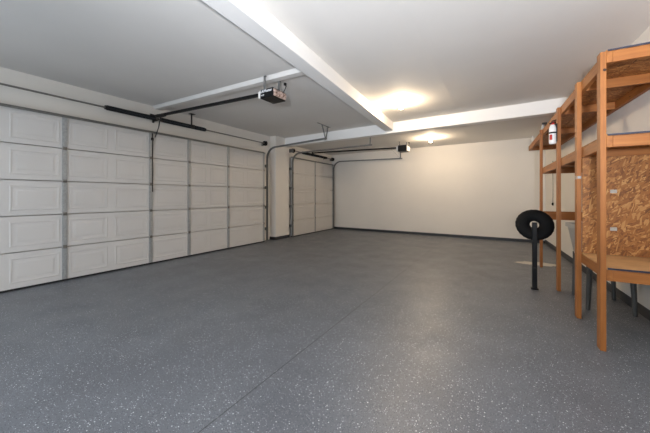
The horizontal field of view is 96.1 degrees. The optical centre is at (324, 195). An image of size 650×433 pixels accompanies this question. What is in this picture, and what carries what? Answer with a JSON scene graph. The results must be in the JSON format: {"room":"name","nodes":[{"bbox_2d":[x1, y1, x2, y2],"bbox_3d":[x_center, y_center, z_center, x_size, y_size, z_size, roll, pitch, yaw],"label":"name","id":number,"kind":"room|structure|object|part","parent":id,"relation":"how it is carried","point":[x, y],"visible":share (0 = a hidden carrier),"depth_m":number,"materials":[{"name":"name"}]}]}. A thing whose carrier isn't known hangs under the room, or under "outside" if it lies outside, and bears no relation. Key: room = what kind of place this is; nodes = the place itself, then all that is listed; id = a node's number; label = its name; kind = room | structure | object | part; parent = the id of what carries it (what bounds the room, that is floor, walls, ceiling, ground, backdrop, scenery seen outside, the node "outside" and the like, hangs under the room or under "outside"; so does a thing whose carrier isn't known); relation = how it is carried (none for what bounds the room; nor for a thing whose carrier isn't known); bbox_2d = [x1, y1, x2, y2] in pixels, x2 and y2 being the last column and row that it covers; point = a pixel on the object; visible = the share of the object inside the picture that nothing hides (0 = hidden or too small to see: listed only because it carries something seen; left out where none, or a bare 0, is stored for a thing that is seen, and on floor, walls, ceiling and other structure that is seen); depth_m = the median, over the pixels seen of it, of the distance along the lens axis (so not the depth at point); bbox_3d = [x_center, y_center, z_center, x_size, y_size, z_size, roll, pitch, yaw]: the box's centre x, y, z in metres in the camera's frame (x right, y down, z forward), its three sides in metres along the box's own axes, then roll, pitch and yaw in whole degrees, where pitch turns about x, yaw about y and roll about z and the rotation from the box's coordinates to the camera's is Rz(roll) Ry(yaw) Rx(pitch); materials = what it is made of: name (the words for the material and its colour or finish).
{"room":"garage","nodes":[
{"label":"garage","id":0,"kind":"room"},
{"bbox_2d":[0,67,269,253],"bbox_3d":[-4.048,-0.235,4.683,0.250,3.000,9.100,0,0,31],"label":"wall","id":1,"kind":"structure","parent":0,"point":[8,95],"depth_m":4.98,"materials":[{"name":"paint"}]},
{"bbox_2d":[0,103,264,292],"bbox_3d":[-3.262,0.026,5.396,0.090,2.476,6.190,0,0,31],"label":"door","id":2,"kind":"structure","parent":1,"relation":"in","point":[20,125],"depth_m":4.84,"materials":[{"name":"white metal"}]},
{"bbox_2d":[0,83,267,145],"bbox_3d":[-3.311,-1.567,5.449,0.231,0.336,6.370,0,0,31],"label":"spring","id":3,"kind":"object","parent":1,"relation":"attached to","point":[109,108],"visible":1,"depth_m":5.28,"materials":[{"name":"metal"}]},
{"bbox_2d":[265,123,329,240],"bbox_3d":[-0.885,-0.248,7.664,2.131,2.966,0.620,0,0,31],"label":"door track","id":4,"kind":"object","parent":1,"relation":"attached to","point":[325,138],"visible":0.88,"depth_m":8.10,"materials":[{"name":"grey metal"}]},
{"bbox_3d":[-1.608,0.100,8.113,0.036,2.270,0.042,0,0,31],"label":"vertical rail","id":5,"kind":"part","parent":4,"relation":"part of","materials":[{"name":"grey metal"}]},
{"bbox_3d":[-1.486,-1.193,8.040,0.319,0.319,0.042,0,0,31],"label":"curved rail","id":6,"kind":"part","parent":4,"relation":"part of","materials":[{"name":"grey metal"}]},
{"bbox_3d":[-0.656,-1.373,7.545,1.617,0.111,0.042,0,0,31],"label":"horizontal rail","id":7,"kind":"part","parent":4,"relation":"part of","materials":[{"name":"grey metal"}]},
{"bbox_2d":[270,136,288,236],"bbox_3d":[-1.462,-0.235,8.806,0.470,3.000,0.630,0,0,31],"label":"wall pier","id":8,"kind":"object","parent":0,"point":[279,157],"visible":0.71,"depth_m":8.56,"materials":[{"name":"paint"}]},
{"bbox_2d":[270,235,289,239],"bbox_3d":[-1.353,1.222,8.732,0.234,0.085,0.644,0,0,31],"label":"baseboard","id":9,"kind":"object","parent":8,"relation":"attached to","point":[284,236],"visible":1,"depth_m":8.54,"materials":[{"name":"grey paint"}]},
{"bbox_2d":[289,147,331,235],"bbox_3d":[-0.617,-0.160,10.291,0.400,2.850,2.788,0,0,31],"label":"wall","id":10,"kind":"structure","parent":0,"point":[302,156],"depth_m":9.64,"materials":[{"name":"paint"}]},
{"bbox_2d":[289,148,333,160],"bbox_3d":[-0.382,-1.400,10.094,0.206,0.132,2.610,0,0,31],"label":"spring","id":11,"kind":"object","parent":10,"relation":"attached to","point":[292,150],"visible":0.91,"depth_m":9.93,"materials":[{"name":"metal"}]},
{"bbox_2d":[291,157,333,236],"bbox_3d":[-0.362,0.026,10.105,0.090,2.476,2.570,0,0,31],"label":"door","id":12,"kind":"structure","parent":10,"relation":"in","point":[322,187],"depth_m":9.93,"materials":[{"name":"white metal"}]},
{"bbox_2d":[289,137,371,235],"bbox_3d":[0.045,-0.175,8.326,2.750,2.820,0.110,0,0,31],"label":"door track","id":13,"kind":"object","parent":10,"relation":"attached to","point":[370,144],"visible":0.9,"depth_m":8.84,"materials":[{"name":"grey metal"}]},
{"bbox_3d":[-0.999,0.115,8.949,0.036,2.240,0.042,0,0,31],"label":"vertical rail","id":14,"kind":"part","parent":13,"relation":"part of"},
{"bbox_3d":[0.242,-1.320,8.209,2.290,0.066,0.042,0,0,31],"label":"horizontal rail","id":15,"kind":"part","parent":13,"relation":"part of","materials":[{"name":"grey metal"}]},
{"bbox_2d":[333,149,401,227],"bbox_3d":[1.380,-0.176,10.517,2.800,2.821,0.110,0,0,31],"label":"door track","id":16,"kind":"object","parent":10,"relation":"attached to","point":[391,149],"visible":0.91,"depth_m":10.96,"materials":[{"name":"grey metal"}]},
{"bbox_3d":[0.327,0.115,11.173,0.036,2.240,0.042,0,0,31],"label":"vertical rail","id":17,"kind":"part","parent":16,"relation":"part of","materials":[{"name":"grey metal"}]},
{"bbox_3d":[1.590,-1.285,10.421,2.341,0.076,0.042,0,0,31],"label":"horizontal rail","id":18,"kind":"part","parent":16,"relation":"part of","materials":[{"name":"grey metal"}]},
{"bbox_2d":[0,229,649,432],"bbox_3d":[0.159,1.315,4.271,8.100,0.100,13.100,0,0,31],"label":"floor","id":19,"kind":"structure","parent":0,"point":[332,330],"depth_m":2.50,"materials":[{"name":"grey concrete"}]},
{"bbox_2d":[515,210,554,289],"bbox_3d":[2.897,0.727,4.037,0.447,1.073,0.245,0,0,31],"label":"stand","id":20,"kind":"object","parent":19,"relation":"on","point":[546,227],"visible":1,"depth_m":3.96,"materials":[{"name":"black metal"}]},
{"bbox_3d":[2.850,0.806,3.971,0.056,0.893,0.060,0,0,31],"label":"post","id":21,"kind":"part","parent":20,"relation":"part of","materials":[{"name":"black metal"}]},
{"bbox_2d":[529,42,649,351],"bbox_3d":[3.828,0.040,4.535,0.654,2.449,5.304,0,0,29],"label":"shelving","id":22,"kind":"object","parent":19,"relation":"on","point":[611,216],"visible":0.97,"depth_m":2.84,"materials":[{"name":"brown wood"}]},
{"bbox_3d":[3.853,0.044,5.205,0.038,2.439,0.089,0,0,29],"label":"post","id":23,"kind":"part","parent":22,"relation":"part of","materials":[{"name":"brown wood"}]},
{"bbox_2d":[549,120,556,144],"bbox_3d":[3.039,-0.853,3.893,0.090,0.326,0.085,0,0,31],"label":"fire extinguisher","id":24,"kind":"object","parent":22,"relation":"attached to","point":[553,128],"visible":1,"depth_m":3.86,"materials":[{"name":"white metal"}]},
{"bbox_3d":[3.124,0.044,3.906,0.038,2.439,0.089,0,0,29],"label":"post","id":25,"kind":"part","parent":22,"relation":"part of","materials":[{"name":"brown wood"}]},
{"bbox_3d":[4.102,0.343,5.053,0.544,0.145,0.038,0,0,29],"label":"cross rail","id":26,"kind":"part","parent":22,"relation":"part of","materials":[{"name":"brown wood"}]},
{"bbox_3d":[2.642,0.044,3.047,0.038,2.439,0.089,0,0,29],"label":"post","id":27,"kind":"part","parent":22,"relation":"part of","materials":[{"name":"brown wood"}]},
{"bbox_3d":[2.287,0.044,2.415,0.038,2.439,0.089,0,0,29],"label":"post","id":28,"kind":"part","parent":22,"relation":"part of","materials":[{"name":"brown wood"}]},
{"bbox_2d":[565,222,637,316],"bbox_3d":[3.242,0.807,3.417,0.525,0.914,0.850,0,0,28],"label":"utility sink","id":29,"kind":"object","parent":19,"relation":"on","point":[571,225],"visible":0.21,"depth_m":3.24,"materials":[{"name":"grey plastic"}]},
{"bbox_2d":[565,222,574,252],"bbox_3d":[3.233,0.550,3.422,0.505,0.400,0.850,0,0,28],"label":"basin","id":30,"kind":"object","parent":29,"relation":"in","point":[571,225],"depth_m":3.69,"materials":[{"name":"grey plastic"}]},
{"bbox_3d":[3.185,0.984,3.714,0.065,0.559,0.058,0,0,28],"label":"leg","id":31,"kind":"part","parent":29,"relation":"part of","materials":[{"name":"grey metal"}]},
{"bbox_3d":[2.936,0.984,3.245,0.065,0.559,0.058,0,0,28],"label":"leg","id":32,"kind":"part","parent":29,"relation":"part of","materials":[{"name":"grey metal"}]},
{"bbox_3d":[3.498,0.984,3.548,0.065,0.559,0.058,0,0,28],"label":"leg","id":33,"kind":"part","parent":29,"relation":"part of","materials":[{"name":"grey metal"}]},
{"bbox_3d":[3.250,0.984,3.079,0.065,0.559,0.058,0,0,28],"label":"leg","id":34,"kind":"part","parent":29,"relation":"part of","materials":[{"name":"grey metal"}]},
{"bbox_2d":[0,0,649,137],"bbox_3d":[-0.671,-1.795,2.877,8.100,0.120,9.856,0,0,31],"label":"ceiling","id":35,"kind":"structure","parent":0,"point":[436,57],"depth_m":3.43,"materials":[{"name":"paint"}]},
{"bbox_2d":[153,68,304,109],"bbox_3d":[-1.720,-1.712,4.804,3.629,0.045,0.158,0,0,30],"label":"ceiling strip","id":36,"kind":"object","parent":35,"relation":"attached to","point":[295,72],"visible":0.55,"depth_m":4.63,"materials":[{"name":"paint"}]},
{"bbox_2d":[150,76,286,137],"bbox_3d":[-2.004,-1.409,4.877,3.064,0.631,0.310,0,0,25],"label":"garage door opener","id":37,"kind":"object","parent":36,"relation":"hanging from","point":[272,95],"visible":0.99,"depth_m":4.39,"materials":[{"name":"black metal"}]},
{"bbox_3d":[-3.071,-1.309,5.443,0.210,0.431,0.108,0,0,31],"label":"door arm","id":38,"kind":"part","parent":37,"relation":"part of","materials":[{"name":"metal"}]},
{"bbox_3d":[-2.035,-1.520,4.944,2.604,0.042,0.040,0,0,27],"label":"rail","id":39,"kind":"part","parent":37,"relation":"part of","materials":[{"name":"black metal"}]},
{"bbox_2d":[202,0,392,130],"bbox_3d":[-0.621,-1.640,2.785,0.200,0.190,9.377,0,0,27],"label":"beam","id":40,"kind":"structure","parent":35,"relation":"attached to","point":[250,16],"depth_m":3.17,"materials":[{"name":"paint"}]},
{"bbox_2d":[398,101,403,108],"bbox_3d":[1.398,-1.666,5.372,0.124,0.138,0.124,0,0,31],"label":"ceiling light","id":41,"kind":"object","parent":35,"relation":"attached to","point":[399,102],"visible":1,"depth_m":5.35,"materials":[{"name":"white ceramic"}]},
{"bbox_2d":[285,97,567,146],"bbox_3d":[1.647,-1.613,6.980,6.761,0.245,0.200,0,0,34],"label":"cross beam","id":42,"kind":"structure","parent":35,"relation":"attached to","point":[545,107],"depth_m":6.22,"materials":[{"name":"paint"}]},
{"bbox_2d":[296,115,553,154],"bbox_3d":[2.568,-1.720,8.312,8.100,0.270,3.690,0,0,31],"label":"ceiling","id":43,"kind":"structure","parent":0,"point":[527,127],"depth_m":7.78,"materials":[{"name":"paint"}]},
{"bbox_2d":[312,142,409,153],"bbox_3d":[1.008,-1.453,9.355,3.351,0.316,0.302,0,0,31],"label":"garage door opener","id":44,"kind":"object","parent":43,"relation":"hanging from","point":[400,148],"visible":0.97,"depth_m":8.74,"materials":[{"name":"black metal"}]},
{"bbox_3d":[0.949,-1.461,9.365,2.841,0.114,0.040,0,0,31],"label":"rail","id":45,"kind":"part","parent":44,"relation":"part of","materials":[{"name":"black metal"}]},
{"bbox_2d":[332,137,545,239],"bbox_3d":[3.100,-0.160,9.692,7.410,2.850,0.200,0,0,33],"label":"wall","id":46,"kind":"structure","parent":0,"point":[480,188],"depth_m":9.17,"materials":[{"name":"paint"}]},
{"bbox_2d":[333,227,544,242],"bbox_3d":[3.087,1.226,9.573,6.704,0.078,0.014,0,0,33],"label":"baseboard","id":47,"kind":"structure","parent":46,"relation":"attached to","point":[346,228],"depth_m":9.14,"materials":[{"name":"grey paint"}]},
{"bbox_2d":[546,26,649,309],"bbox_3d":[3.114,-0.235,2.393,0.200,3.000,12.523,0,0,28],"label":"wall","id":48,"kind":"structure","parent":0,"point":[634,116],"depth_m":4.39,"materials":[{"name":"paint"}]},
{"bbox_2d":[545,240,649,320],"bbox_3d":[2.974,1.215,2.360,0.014,0.100,12.314,0,0,28],"label":"baseboard","id":49,"kind":"structure","parent":48,"relation":"attached to","point":[642,310],"depth_m":3.60,"materials":[{"name":"grey paint"}]}
]}

